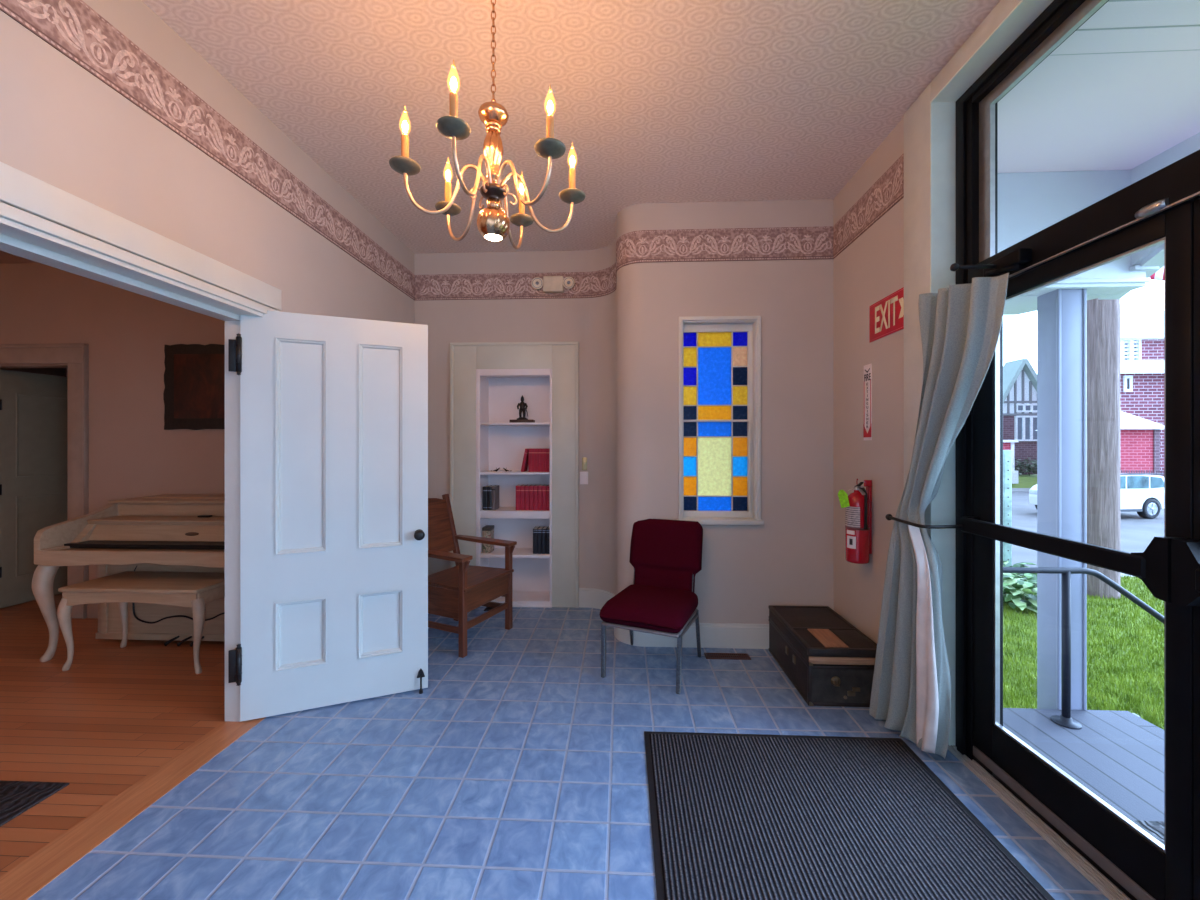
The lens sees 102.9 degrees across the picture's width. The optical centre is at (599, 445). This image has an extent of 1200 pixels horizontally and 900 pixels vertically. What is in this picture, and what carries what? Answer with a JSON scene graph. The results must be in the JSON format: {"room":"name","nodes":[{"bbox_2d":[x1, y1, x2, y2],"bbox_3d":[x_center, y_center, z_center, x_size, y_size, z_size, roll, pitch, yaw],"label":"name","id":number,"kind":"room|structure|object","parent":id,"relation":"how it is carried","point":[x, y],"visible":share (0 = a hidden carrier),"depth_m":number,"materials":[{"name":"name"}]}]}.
{"room":"entrance foyer","nodes":[
{"label":"entrance foyer","id":0,"kind":"room"},
{"bbox_2d":[0,251,38,263],"bbox_3d":[-4.045,-1.565,1.186,4.210,0.150,8.400,0,0,3],"label":"ceiling","id":1,"kind":"structure","parent":0,"point":[5,258],"depth_m":3.82,"materials":[{"name":"paint"}]},
{"bbox_2d":[0,368,64,376],"bbox_3d":[-6.223,-0.150,1.286,0.150,3.080,8.400,0,0,3],"label":"wall","id":2,"kind":"structure","parent":0,"point":[46,371],"depth_m":5.13,"materials":[{"name":"paint"}]},
{"bbox_2d":[0,593,224,875],"bbox_3d":[-4.050,1.450,1.186,4.200,0.120,8.400,0,0,3],"label":"floor","id":3,"kind":"structure","parent":0,"point":[98,726],"depth_m":2.48,"materials":[{"name":"orange wood"}]},
{"bbox_2d":[0,780,68,826],"bbox_3d":[-2.610,1.386,1.808,0.850,0.008,0.350,0,0,3],"label":"door mat","id":4,"kind":"object","parent":3,"relation":"on","point":[16,797],"visible":1,"depth_m":1.90,"materials":[{"name":"fabric"}]},
{"bbox_2d":[31,494,224,661],"bbox_3d":[-2.847,0.888,3.404,1.560,1.004,0.800,0,0,3],"label":"upright piano","id":5,"kind":"object","parent":3,"relation":"on","point":[165,532],"visible":0.54,"depth_m":3.28,"materials":[{"name":"beige wood"}]},
{"bbox_2d":[87,516,224,524],"bbox_3d":[-2.848,0.528,3.384,1.400,0.032,0.220,0,0,3],"label":"shelf","id":6,"kind":"object","parent":5,"relation":"attached to","point":[91,520],"depth_m":3.31,"materials":[{"name":"beige wood"}]},
{"bbox_2d":[132,566,224,623],"bbox_3d":[-2.718,1.014,3.332,1.137,0.454,0.036,0,0,3],"label":"power cord","id":7,"kind":"object","parent":5,"relation":"attached to","point":[133,605],"visible":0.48,"depth_m":3.33,"materials":[{"name":"plastic"}]},
{"bbox_2d":[0,717,265,899],"bbox_3d":[-1.924,1.448,-0.262,0.180,0.123,5.700,0,0,3],"label":"door threshold","id":8,"kind":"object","parent":3,"relation":"on","point":[39,869],"depth_m":1.78,"materials":[{"name":"brown wood"}]},
{"bbox_2d":[57,571,224,673],"bbox_3d":[-2.876,1.131,3.115,0.932,0.518,0.409,0,0,3],"label":"piano bench","id":9,"kind":"object","parent":3,"relation":"on","point":[193,590],"visible":0.79,"depth_m":2.95,"materials":[{"name":"beige wood"}]},
{"bbox_2d":[0,263,224,579],"bbox_3d":[-3.920,-0.150,3.923,4.210,3.080,0.120,0,0,3],"label":"wall","id":10,"kind":"structure","parent":0,"point":[126,333],"depth_m":3.86,"materials":[{"name":"paint"}]},
{"bbox_2d":[0,343,88,618],"bbox_3d":[-4.712,0.282,3.942,1.145,2.215,0.155,0,0,3],"label":"door frame","id":11,"kind":"structure","parent":10,"relation":"in","point":[76,355],"depth_m":3.85,"materials":[{"name":"paint"}]},
{"bbox_2d":[0,369,66,607],"bbox_3d":[-5.060,0.364,4.354,0.051,2.028,0.634,0,0,7],"label":"closet door","id":12,"kind":"structure","parent":11,"relation":"attached to","point":[33,406],"depth_m":4.24,"materials":[{"name":"beige paint"}]},
{"bbox_2d":[87,603,97,617],"bbox_3d":[-2.979,1.315,3.810,2.320,0.150,0.020,0,0,3],"label":"baseboard","id":13,"kind":"structure","parent":10,"relation":"attached to","point":[92,609],"depth_m":3.85,"materials":[{"name":"paint"}]},
{"bbox_2d":[163,344,224,429],"bbox_3d":[-3.090,-0.470,3.806,0.781,0.685,0.038,0,0,3],"label":"wall picture","id":14,"kind":"object","parent":10,"relation":"attached to","point":[194,374],"visible":0.52,"depth_m":3.79,"materials":[{"name":"black wood"}]},
{"bbox_2d":[174,354,224,417],"bbox_3d":[-3.090,-0.475,3.791,0.600,0.510,0.008,0,0,3],"label":"painting","id":15,"kind":"object","parent":14,"relation":"attached to","point":[199,379],"depth_m":3.79},
{"bbox_2d":[0,0,413,323],"bbox_3d":[-1.877,-0.150,0.646,0.170,3.080,7.520,0,0,3],"label":"wall","id":16,"kind":"structure","parent":0,"point":[62,126],"depth_m":1.96,"materials":[{"name":"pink paint"}]},
{"bbox_2d":[0,162,281,721],"bbox_3d":[-1.865,0.282,0.786,0.202,2.215,3.500,0,0,3],"label":"doorway","id":17,"kind":"structure","parent":16,"relation":"in","point":[34,203],"depth_m":1.87,"materials":[{"name":"white paint"}]},
{"bbox_2d":[228,310,427,721],"bbox_3d":[-1.420,0.349,2.569,0.931,2.078,0.176,0,0,-22],"label":"door","id":18,"kind":"structure","parent":17,"relation":"attached to","point":[334,410],"depth_m":2.54,"materials":[{"name":"white paint"}]},
{"bbox_2d":[0,0,903,299],"bbox_3d":[-0.166,-1.390,0.468,3.266,0.224,7.320,0,0,3],"label":"trim","id":19,"kind":"structure","parent":16,"relation":"attached to","point":[73,24],"depth_m":2.78,"materials":[{"name":"paper"}]},
{"bbox_2d":[0,2,903,300],"bbox_3d":[-0.166,-1.288,0.468,3.266,0.021,7.320,0,0,3],"label":"trim border line","id":20,"kind":"structure","parent":16,"relation":"attached to","point":[5,12],"depth_m":2.54,"materials":[{"name":"paper"}]},
{"bbox_2d":[414,250,584,587],"bbox_3d":[-0.876,-0.150,4.264,1.500,3.080,0.200,0,0,3],"label":"wall","id":21,"kind":"structure","parent":0,"point":[558,319],"depth_m":4.17,"materials":[{"name":"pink paint"}]},
{"bbox_2d":[531,276,574,292],"bbox_3d":[-0.401,-1.387,4.105,0.374,0.132,0.065,0,0,3],"label":"emergency light","id":22,"kind":"object","parent":21,"relation":"attached to","point":[551,284],"visible":1,"depth_m":4.08,"materials":[{"name":"beige plastic"}]},
{"bbox_2d":[580,472,587,483],"bbox_3d":[-0.139,0.277,4.127,0.072,0.110,0.007,0,0,3],"label":"cover plate","id":23,"kind":"object","parent":21,"relation":"attached to","point":[583,475],"visible":1,"depth_m":4.12,"materials":[{"name":"white paint"}]},
{"bbox_2d":[27,607,1108,899],"bbox_3d":[-0.007,1.450,0.661,3.566,0.120,7.720,0,0,3],"label":"floor","id":24,"kind":"structure","parent":0,"point":[519,770],"depth_m":1.95,"materials":[{"name":"tile"}]},
{"bbox_2d":[428,494,516,657],"bbox_3d":[-1.059,0.889,3.512,0.672,1.006,0.628,0,0,24],"label":"wooden armchair","id":25,"kind":"object","parent":24,"relation":"on","point":[458,590],"visible":0.7,"depth_m":3.40,"materials":[{"name":"brown wood"}]},
{"bbox_2d":[450,341,578,607],"bbox_3d":[-0.737,0.246,4.275,1.120,2.287,0.306,0,0,3],"label":"bookcase","id":26,"kind":"object","parent":24,"relation":"on","point":[488,380],"visible":0.87,"depth_m":4.16,"materials":[{"name":"white paint"}]},
{"bbox_2d":[483,485,491,509],"bbox_3d":[-1.010,0.462,4.275,0.039,0.205,0.151,0,0,3],"label":"book","id":27,"kind":"object","parent":26,"relation":"on","point":[484,487],"visible":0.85,"depth_m":4.20,"materials":[{"name":"black paper"}]},
{"bbox_2d":[482,525,493,552],"bbox_3d":[-0.996,0.830,4.265,0.076,0.226,0.134,0,0,3],"label":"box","id":28,"kind":"object","parent":26,"relation":"on","point":[488,530],"visible":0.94,"depth_m":4.20,"materials":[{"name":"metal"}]},
{"bbox_2d":[487,486,491,509],"bbox_3d":[-0.970,0.462,4.273,0.039,0.205,0.151,0,0,3],"label":"book","id":29,"kind":"object","parent":26,"relation":"on","point":[489,488],"visible":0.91,"depth_m":4.20,"materials":[{"name":"paper"}]},
{"bbox_2d":[492,485,498,509],"bbox_3d":[-0.934,0.461,4.272,0.031,0.207,0.151,0,0,3],"label":"book","id":30,"kind":"object","parent":26,"relation":"on","point":[495,489],"visible":1,"depth_m":4.21,"materials":[{"name":"grey paper"}]},
{"bbox_2d":[516,485,520,509],"bbox_3d":[-0.718,0.457,4.264,0.038,0.213,0.156,0,0,3],"label":"book","id":31,"kind":"object","parent":26,"relation":"on","point":[517,486],"visible":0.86,"depth_m":4.19,"materials":[{"name":"fabric"}]},
{"bbox_2d":[509,395,534,422],"bbox_3d":[-0.691,-0.328,4.256,0.210,0.250,0.102,0,0,3],"label":"statuette","id":32,"kind":"object","parent":26,"relation":"on","point":[521,404],"visible":0.99,"depth_m":4.24,"materials":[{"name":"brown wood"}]},
{"bbox_2d":[520,485,525,509],"bbox_3d":[-0.679,0.457,4.263,0.038,0.213,0.156,0,0,3],"label":"book","id":33,"kind":"object","parent":26,"relation":"on","point":[521,486],"visible":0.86,"depth_m":4.19,"materials":[{"name":"paper"}]},
{"bbox_2d":[521,449,527,471],"bbox_3d":[-0.659,0.126,4.260,0.067,0.206,0.156,0,0,3],"label":"book","id":34,"kind":"object","parent":26,"relation":"on","point":[524,467],"visible":0.85,"depth_m":4.18,"materials":[{"name":"fabric"}]},
{"bbox_2d":[524,485,529,509],"bbox_3d":[-0.640,0.457,4.261,0.038,0.213,0.156,0,0,3],"label":"book","id":35,"kind":"object","parent":26,"relation":"on","point":[526,488],"visible":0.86,"depth_m":4.18,"materials":[{"name":"paper"}]},
{"bbox_2d":[528,448,531,471],"bbox_3d":[-0.611,0.124,4.260,0.028,0.205,0.156,0,0,3],"label":"book","id":36,"kind":"object","parent":26,"relation":"on","point":[529,449],"visible":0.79,"depth_m":4.18,"materials":[{"name":"paper"}]},
{"bbox_2d":[529,485,533,509],"bbox_3d":[-0.602,0.457,4.259,0.038,0.213,0.156,0,0,3],"label":"book","id":37,"kind":"object","parent":26,"relation":"on","point":[530,486],"visible":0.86,"depth_m":4.18,"materials":[{"name":"paper"}]},
{"bbox_2d":[531,448,534,471],"bbox_3d":[-0.584,0.124,4.258,0.028,0.205,0.156,0,0,3],"label":"book","id":38,"kind":"object","parent":26,"relation":"on","point":[532,449],"visible":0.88,"depth_m":4.18,"materials":[{"name":"paper"}]},
{"bbox_2d":[533,485,538,509],"bbox_3d":[-0.563,0.457,4.257,0.038,0.213,0.156,0,0,3],"label":"book","id":39,"kind":"object","parent":26,"relation":"on","point":[535,487],"visible":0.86,"depth_m":4.18,"materials":[{"name":"fabric"}]},
{"bbox_2d":[533,526,539,553],"bbox_3d":[-0.567,0.836,4.255,0.037,0.215,0.151,0,0,3],"label":"book","id":40,"kind":"object","parent":26,"relation":"on","point":[535,528],"visible":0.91,"depth_m":4.18,"materials":[{"name":"black paper"}]},
{"bbox_2d":[535,448,537,471],"bbox_3d":[-0.556,0.124,4.257,0.028,0.205,0.156,0,0,3],"label":"book","id":41,"kind":"object","parent":26,"relation":"on","point":[536,449],"visible":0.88,"depth_m":4.18,"materials":[{"name":"paper"}]},
{"bbox_2d":[538,448,540,471],"bbox_3d":[-0.528,0.124,4.256,0.028,0.205,0.156,0,0,3],"label":"book","id":42,"kind":"object","parent":26,"relation":"on","point":[539,449],"visible":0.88,"depth_m":4.18,"materials":[{"name":"paper"}]},
{"bbox_2d":[537,527,542,553],"bbox_3d":[-0.528,0.836,4.253,0.037,0.215,0.151,0,0,3],"label":"book","id":43,"kind":"object","parent":26,"relation":"on","point":[539,530],"visible":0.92,"depth_m":4.18,"materials":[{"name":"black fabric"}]},
{"bbox_2d":[538,485,542,510],"bbox_3d":[-0.524,0.457,4.255,0.038,0.213,0.156,0,0,3],"label":"book","id":44,"kind":"object","parent":26,"relation":"on","point":[539,486],"visible":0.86,"depth_m":4.18,"materials":[{"name":"paper"}]},
{"bbox_2d":[541,448,543,471],"bbox_3d":[-0.501,0.124,4.255,0.028,0.205,0.156,0,0,3],"label":"book","id":45,"kind":"object","parent":26,"relation":"on","point":[542,449],"visible":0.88,"depth_m":4.18,"materials":[{"name":"paper"}]},
{"bbox_2d":[542,526,547,553],"bbox_3d":[-0.490,0.836,4.251,0.037,0.215,0.151,0,0,3],"label":"book","id":46,"kind":"object","parent":26,"relation":"on","point":[544,528],"visible":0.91,"depth_m":4.18,"materials":[{"name":"black paper"}]},
{"bbox_2d":[542,485,547,510],"bbox_3d":[-0.485,0.457,4.254,0.038,0.213,0.156,0,0,3],"label":"book","id":47,"kind":"object","parent":26,"relation":"on","point":[543,486],"visible":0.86,"depth_m":4.18,"materials":[{"name":"fabric"}]},
{"bbox_2d":[544,448,547,471],"bbox_3d":[-0.474,0.124,4.253,0.028,0.205,0.156,0,0,3],"label":"book","id":48,"kind":"object","parent":26,"relation":"on","point":[545,449],"visible":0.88,"depth_m":4.18,"materials":[{"name":"fabric"}]},
{"bbox_2d":[546,526,549,553],"bbox_3d":[-0.451,0.836,4.250,0.037,0.215,0.151,0,0,3],"label":"book","id":49,"kind":"object","parent":26,"relation":"on","point":[548,528],"visible":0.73,"depth_m":4.18,"materials":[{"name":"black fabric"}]},
{"bbox_2d":[546,485,549,510],"bbox_3d":[-0.447,0.457,4.252,0.038,0.213,0.156,0,0,3],"label":"book","id":50,"kind":"object","parent":26,"relation":"on","point":[548,486],"visible":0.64,"depth_m":4.17,"materials":[{"name":"paper"}]},
{"bbox_2d":[547,448,549,471],"bbox_3d":[-0.446,0.124,4.252,0.028,0.205,0.156,0,0,3],"label":"book","id":51,"kind":"object","parent":26,"relation":"on","point":[548,449],"visible":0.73,"depth_m":4.17,"materials":[{"name":"paper"}]},
{"bbox_2d":[599,519,702,694],"bbox_3d":[0.339,0.948,3.019,0.508,0.887,0.607,0,0,24],"label":"chair","id":52,"kind":"object","parent":24,"relation":"on","point":[666,555],"visible":1,"depth_m":3.12,"materials":[{"name":"fabric"}]},
{"bbox_2d":[704,653,750,659],"bbox_3d":[0.840,1.387,3.155,0.290,0.006,0.085,0,0,3],"label":"floor vent","id":53,"kind":"object","parent":24,"relation":"in","point":[732,656],"visible":1,"depth_m":3.15,"materials":[{"name":"metal"}]},
{"bbox_2d":[707,654,747,657],"bbox_3d":[0.840,1.387,3.155,0.270,0.004,0.061,0,0,3],"label":"grille","id":54,"kind":"object","parent":53,"relation":"attached to","point":[708,655],"depth_m":3.16,"materials":[{"name":"metal"}]},
{"bbox_2d":[768,605,876,706],"bbox_3d":[1.329,1.237,2.885,0.403,0.306,0.718,0,0,3],"label":"trunk","id":55,"kind":"object","parent":24,"relation":"on","point":[829,661],"visible":0.79,"depth_m":2.62,"materials":[{"name":"wood"}]},
{"bbox_2d":[644,731,1054,899],"bbox_3d":[0.780,1.385,1.398,1.214,0.009,1.795,0,0,3],"label":"entrance mat","id":56,"kind":"object","parent":24,"relation":"on","point":[734,816],"visible":1,"depth_m":1.73,"materials":[{"name":"carpet"}]},
{"bbox_2d":[948,745,1130,899],"bbox_3d":[1.633,1.381,1.285,0.165,0.018,1.817,0,0,3],"label":"door track","id":57,"kind":"object","parent":24,"relation":"on","point":[1103,884],"visible":0.45,"depth_m":1.70,"materials":[{"name":"wood"}]},
{"bbox_2d":[142,0,999,253],"bbox_3d":[-0.089,-1.765,0.715,3.736,0.150,7.820,0,0,3],"label":"ceiling","id":58,"kind":"structure","parent":0,"point":[657,101],"depth_m":2.23,"materials":[{"name":"paint"}]},
{"bbox_2d":[389,0,585,248],"bbox_3d":[-0.370,-1.208,1.662,0.618,0.969,0.654,0,0,3],"label":"chandelier","id":59,"kind":"object","parent":58,"relation":"hanging from","point":[493,223],"visible":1,"depth_m":1.63,"materials":[{"name":"gold metal"}]},
{"bbox_2d":[585,203,644,594],"bbox_3d":[0.149,-0.150,3.811,0.285,3.080,1.016,0,0,-22],"label":"wall","id":60,"kind":"structure","parent":0,"point":[615,321],"depth_m":3.92,"materials":[{"name":"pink paint"}]},
{"bbox_2d":[645,199,832,623],"bbox_3d":[1.069,-0.150,3.395,1.506,3.080,0.200,0,0,3],"label":"wall","id":61,"kind":"structure","parent":0,"point":[787,560],"depth_m":3.29,"materials":[{"name":"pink paint"}]},
{"bbox_2d":[579,588,768,648],"bbox_3d":[0.586,1.308,3.469,1.995,0.165,0.571,0,0,27],"label":"baseboard","id":62,"kind":"structure","parent":61,"relation":"attached to","point":[712,635],"depth_m":3.30,"materials":[{"name":"white paint"}]},
{"bbox_2d":[676,316,763,524],"bbox_3d":[0.827,-0.177,3.358,0.589,1.434,0.175,0,0,3],"label":"window","id":63,"kind":"structure","parent":61,"relation":"in","point":[720,356],"depth_m":3.38,"materials":[{"name":"glass"}]},
{"bbox_2d":[833,117,903,643],"bbox_3d":[1.562,-0.150,0.099,0.220,3.080,6.740,0,0,3],"label":"wall","id":64,"kind":"structure","parent":0,"point":[870,269],"depth_m":2.83,"materials":[{"name":"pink paint"}]},
{"bbox_2d":[838,479,871,563],"bbox_3d":[1.494,0.432,2.794,0.159,0.486,0.131,0,0,44],"label":"fire extinguisher","id":65,"kind":"object","parent":64,"relation":"attached to","point":[857,505],"visible":1,"depth_m":2.75,"materials":[{"name":"metal"}]},
{"bbox_2d":[863,363,871,439],"bbox_3d":[1.574,-0.256,2.812,0.004,0.446,0.090,0,0,3],"label":"fire sign","id":66,"kind":"object","parent":64,"relation":"attached to","point":[867,426],"visible":1,"depth_m":2.81,"materials":[{"name":"plastic"}]},
{"bbox_2d":[869,287,903,342],"bbox_3d":[1.563,-0.708,2.603,0.008,0.212,0.362,0,0,3],"label":"exit sign","id":67,"kind":"object","parent":64,"relation":"attached to","point":[886,316],"visible":0.8,"depth_m":2.59,"materials":[{"name":"plastic"}]},
{"bbox_2d":[885,514,962,528],"bbox_3d":[1.502,0.344,2.183,0.252,0.031,0.274,0,0,3],"label":"tieback","id":68,"kind":"object","parent":64,"relation":"attached to","point":[888,516],"visible":0.94,"depth_m":2.06,"materials":[{"name":"black metal"}]},
{"bbox_2d":[904,0,1020,536],"bbox_3d":[1.494,-0.143,1.294,0.026,3.066,2.242,0,0,3],"label":"trim","id":69,"kind":"structure","parent":64,"relation":"attached to","point":[917,117],"depth_m":2.31,"materials":[{"name":"paint"}]},
{"bbox_2d":[950,263,995,270],"bbox_3d":[1.504,-0.708,1.888,0.228,0.040,0.040,0,0,3],"label":"curtain rod","id":70,"kind":"object","parent":64,"relation":"attached to","point":[955,266],"visible":0.58,"depth_m":1.88,"materials":[{"name":"black metal"}]},
{"bbox_2d":[869,273,1008,757],"bbox_3d":[1.458,0.351,2.110,0.135,2.076,0.728,0,0,-4],"label":"curtain","id":71,"kind":"object","parent":70,"relation":"hanging from","point":[960,324],"visible":0.99,"depth_m":2.09,"materials":[{"name":"grey fabric"}]},
{"bbox_2d":[930,0,1053,745],"bbox_3d":[1.546,-0.100,1.292,0.129,2.980,1.830,0,0,3],"label":"lining","id":72,"kind":"object","parent":64,"relation":"attached to","point":[943,105],"visible":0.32,"depth_m":2.19,"materials":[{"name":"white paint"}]},
{"bbox_2d":[983,248,1031,276],"bbox_3d":[1.577,-0.702,1.860,0.055,0.067,0.180,0,0,3],"label":"door closer","id":73,"kind":"object","parent":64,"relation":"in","point":[1015,260],"depth_m":1.81,"materials":[{"name":"metal"}]},
{"bbox_2d":[979,0,1107,261],"bbox_3d":[1.631,-1.141,1.288,0.020,0.718,1.606,0,0,3],"label":"trim","id":74,"kind":"structure","parent":64,"relation":"attached to","point":[1088,8],"depth_m":2.03,"materials":[{"name":"wood"}]},
{"bbox_2d":[960,202,1193,899],"bbox_3d":[1.605,0.355,1.691,0.109,2.030,0.802,0,0,3],"label":"door","id":75,"kind":"structure","parent":64,"relation":"in","point":[1142,866],"depth_m":1.45,"materials":[{"name":"metal"}]},
{"bbox_2d":[956,0,1199,759],"bbox_3d":[1.639,-0.098,1.287,0.122,2.976,1.822,0,0,3],"label":"door frame","id":76,"kind":"structure","parent":64,"relation":"attached to","point":[1180,179],"depth_m":2.09,"materials":[{"name":"metal"}]},
{"bbox_2d":[1009,191,1199,277],"bbox_3d":[1.578,-0.665,1.259,0.010,0.006,1.460,0,0,3],"label":"transom","id":77,"kind":"object","parent":64,"relation":"attached to","point":[1197,193],"visible":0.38,"depth_m":1.49,"materials":[{"name":"metal"}]},
{"bbox_2d":[1135,198,1167,218],"bbox_3d":[1.580,-0.678,1.367,0.030,0.032,0.077,0,0,3],"label":"roller","id":78,"kind":"object","parent":64,"relation":"attached to","point":[1154,207],"visible":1,"depth_m":1.36,"materials":[{"name":"metal"}]},
{"bbox_2d":[1171,198,1199,899],"bbox_3d":[1.568,0.355,0.887,0.109,2.030,0.800,0,0,3],"label":"door","id":79,"kind":"structure","parent":64,"relation":"in","point":[1185,553],"depth_m":1.28,"materials":[{"name":"metal"}]},
{"label":"outside","id":80,"kind":"structure","parent":0,"visible":0},
{"bbox_2d":[1012,474,1036,487],"bbox_3d":[41.974,2.265,42.225,100.000,0.950,31.800,0,0,3],"label":"ground","id":81,"kind":"structure","parent":80,"point":[1024,480],"depth_m":28.68,"materials":[{"name":"plant"}]},
{"bbox_2d":[1003,440,1017,483],"bbox_3d":[23.347,0.915,28.938,2.100,2.550,2.250,0,0,3],"label":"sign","id":82,"kind":"object","parent":81,"relation":"on","point":[1007,444],"visible":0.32,"depth_m":27.88,"materials":[{"name":"white"}]},
{"bbox_2d":[1003,359,1036,473],"bbox_3d":[27.594,-1.924,33.048,3.753,7.629,3.450,0,0,3],"label":"house","id":83,"kind":"structure","parent":81,"relation":"on","point":[1019,376],"depth_m":31.72,"materials":[{"name":"white paint"}]},
{"bbox_2d":[1014,457,1025,473],"bbox_3d":[26.596,1.327,30.807,1.230,1.211,1.189,0,0,3],"label":"shrub","id":84,"kind":"object","parent":81,"relation":"on","point":[1018,465],"visible":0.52,"depth_m":30.51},
{"bbox_2d":[1019,457,1036,475],"bbox_3d":[27.654,1.343,30.768,1.265,1.218,1.268,0,0,3],"label":"shrub","id":85,"kind":"object","parent":81,"relation":"on","point":[1029,469],"visible":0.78,"depth_m":30.67,"materials":[{"name":"plant"}]},
{"bbox_2d":[1120,298,1163,476],"bbox_3d":[31.719,-3.251,28.104,6.599,10.281,4.050,0,0,3],"label":"brick house","id":86,"kind":"structure","parent":81,"relation":"on","point":[1141,320],"depth_m":26.91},
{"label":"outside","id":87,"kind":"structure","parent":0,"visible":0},
{"bbox_2d":[1012,488,1030,491],"bbox_3d":[31.217,2.565,25.900,80.000,0.350,1.800,0,0,3],"label":"sidewalk","id":88,"kind":"structure","parent":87,"point":[1013,489],"depth_m":26.36,"materials":[{"name":"concrete"}]},
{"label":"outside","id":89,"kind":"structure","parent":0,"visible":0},
{"bbox_2d":[1012,491,1163,566],"bbox_3d":[30.791,2.580,16.610,80.000,0.320,17.000,0,0,3],"label":"street","id":90,"kind":"structure","parent":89,"point":[1137,532],"depth_m":14.19,"materials":[{"name":"asphalt"}]},
{"bbox_2d":[1029,473,1163,518],"bbox_3d":[17.350,1.673,16.605,3.579,1.505,1.800,0,0,-7],"label":"parked car","id":91,"kind":"object","parent":90,"relation":"on","point":[1143,494],"visible":0.27,"depth_m":15.80,"materials":[{"name":"white paint"}]},
{"bbox_2d":[1035,411,1163,475],"bbox_3d":[26.111,0.059,24.948,4.097,4.263,2.970,0,0,3],"label":"garage","id":92,"kind":"structure","parent":90,"relation":"on","point":[1139,437],"depth_m":23.80,"materials":[{"name":"brick"}]},
{"bbox_2d":[1121,470,1163,475],"bbox_3d":[26.929,1.780,22.993,5.300,1.220,0.040,0,0,3],"label":"picket fence","id":93,"kind":"object","parent":90,"relation":"on","point":[1161,473],"visible":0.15,"depth_m":23.01,"materials":[{"name":"wood"}]},
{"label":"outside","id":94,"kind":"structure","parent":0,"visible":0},
{"bbox_2d":[1003,574,1163,729],"bbox_3d":[26.032,1.820,0.110,68.000,0.200,10.600,0,0,3],"label":"ground","id":95,"kind":"structure","parent":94,"point":[1004,605],"depth_m":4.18,"materials":[{"name":"plant"}]},
{"bbox_2d":[1003,450,1011,566],"bbox_3d":[5.036,0.935,5.925,0.090,1.770,0.063,0,0,3],"label":"sign pole","id":96,"kind":"object","parent":95,"relation":"on","point":[1007,454],"visible":0.69,"depth_m":5.90,"materials":[{"name":"metal"}]},
{"bbox_2d":[1003,573,1036,612],"bbox_3d":[4.549,1.568,5.099,0.865,0.353,0.776,0,0,22],"label":"plant","id":97,"kind":"object","parent":95,"relation":"on","point":[1025,587],"visible":0.35,"depth_m":4.97,"materials":[{"name":"plant"}]},
{"bbox_2d":[1003,561,1036,594],"bbox_3d":[4.866,1.538,5.741,0.795,0.413,0.720,0,0,-20],"label":"plant","id":98,"kind":"object","parent":95,"relation":"on","point":[1022,564],"visible":0.09,"depth_m":5.71,"materials":[{"name":"plant"}]},
{"bbox_2d":[1003,573,1036,602],"bbox_3d":[4.526,1.550,5.457,0.846,0.443,0.737,0,0,32],"label":"plant","id":99,"kind":"object","parent":95,"relation":"on","point":[1003,573],"visible":0.09,"depth_m":5.33,"materials":[{"name":"plant"}]},
{"bbox_2d":[1037,288,1086,709],"bbox_3d":[2.706,0.545,2.806,0.158,2.930,0.146,0,0,3],"label":"porch post","id":100,"kind":"object","parent":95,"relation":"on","point":[1061,313],"visible":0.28,"depth_m":2.74,"materials":[{"name":"paint"}]},
{"bbox_2d":[998,170,1158,314],"bbox_3d":[2.464,-1.229,2.990,1.330,0.662,0.600,0,0,3],"label":"beam","id":101,"kind":"structure","parent":100,"relation":"on","point":[1029,203],"depth_m":2.72,"materials":[{"name":"paint"}]},
{"bbox_2d":[1087,298,1120,598],"bbox_3d":[5.759,-2.480,5.525,1.800,9.000,0.351,0,0,3],"label":"utility pole","id":102,"kind":"object","parent":95,"relation":"on","point":[1103,316],"visible":0.27,"depth_m":5.38,"materials":[{"name":"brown wood"}]},
{"bbox_3d":[2.852,0.500,-0.251,0.150,3.020,0.140,0,0,3],"label":"post","id":103,"kind":"object","parent":95,"relation":"on","visible":0},
{"bbox_2d":[1098,132,1199,299],"bbox_3d":[2.934,-1.320,-0.202,0.140,0.863,6.265,0,0,3],"label":"porch gable","id":104,"kind":"object","parent":103,"relation":"on","point":[1152,256],"visible":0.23,"depth_m":2.60,"materials":[{"name":"paint"}]},
{"bbox_2d":[1150,266,1163,280],"bbox_3d":[3.414,-1.245,2.866,0.826,0.670,0.042,0,0,3],"label":"striped flag","id":105,"kind":"object","parent":104,"relation":"hanging from","point":[1159,275],"visible":0.05,"depth_m":2.87,"materials":[{"name":"fabric"}]},
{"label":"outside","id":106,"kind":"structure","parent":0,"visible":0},
{"bbox_2d":[998,0,1199,172],"bbox_3d":[2.288,-1.610,-0.210,1.270,0.100,6.190,0,0,3],"label":"ceiling","id":107,"kind":"structure","parent":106,"point":[1123,90],"depth_m":2.13,"materials":[{"name":"paint"}]},
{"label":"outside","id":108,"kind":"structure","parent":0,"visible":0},
{"bbox_2d":[1003,708,1163,820],"bbox_3d":[2.309,1.530,-0.176,1.130,0.040,5.860,0,0,3],"label":"floor","id":109,"kind":"structure","parent":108,"point":[1118,756],"depth_m":2.37,"materials":[{"name":"wood"}]},
{"bbox_2d":[1003,567,1163,729],"bbox_3d":[2.768,1.086,2.596,1.772,0.848,0.124,0,0,3],"label":"stair railing","id":110,"kind":"object","parent":109,"relation":"on","point":[1065,719],"visible":0.84,"depth_m":2.59,"materials":[{"name":"metal"}]},
{"bbox_2d":[1133,820,1163,842],"bbox_3d":[2.443,1.504,1.650,0.750,0.012,0.500,0,0,3],"label":"mat","id":111,"kind":"object","parent":109,"relation":"on","point":[1156,828],"visible":0.02,"depth_m":1.88,"materials":[{"name":"rubber"}]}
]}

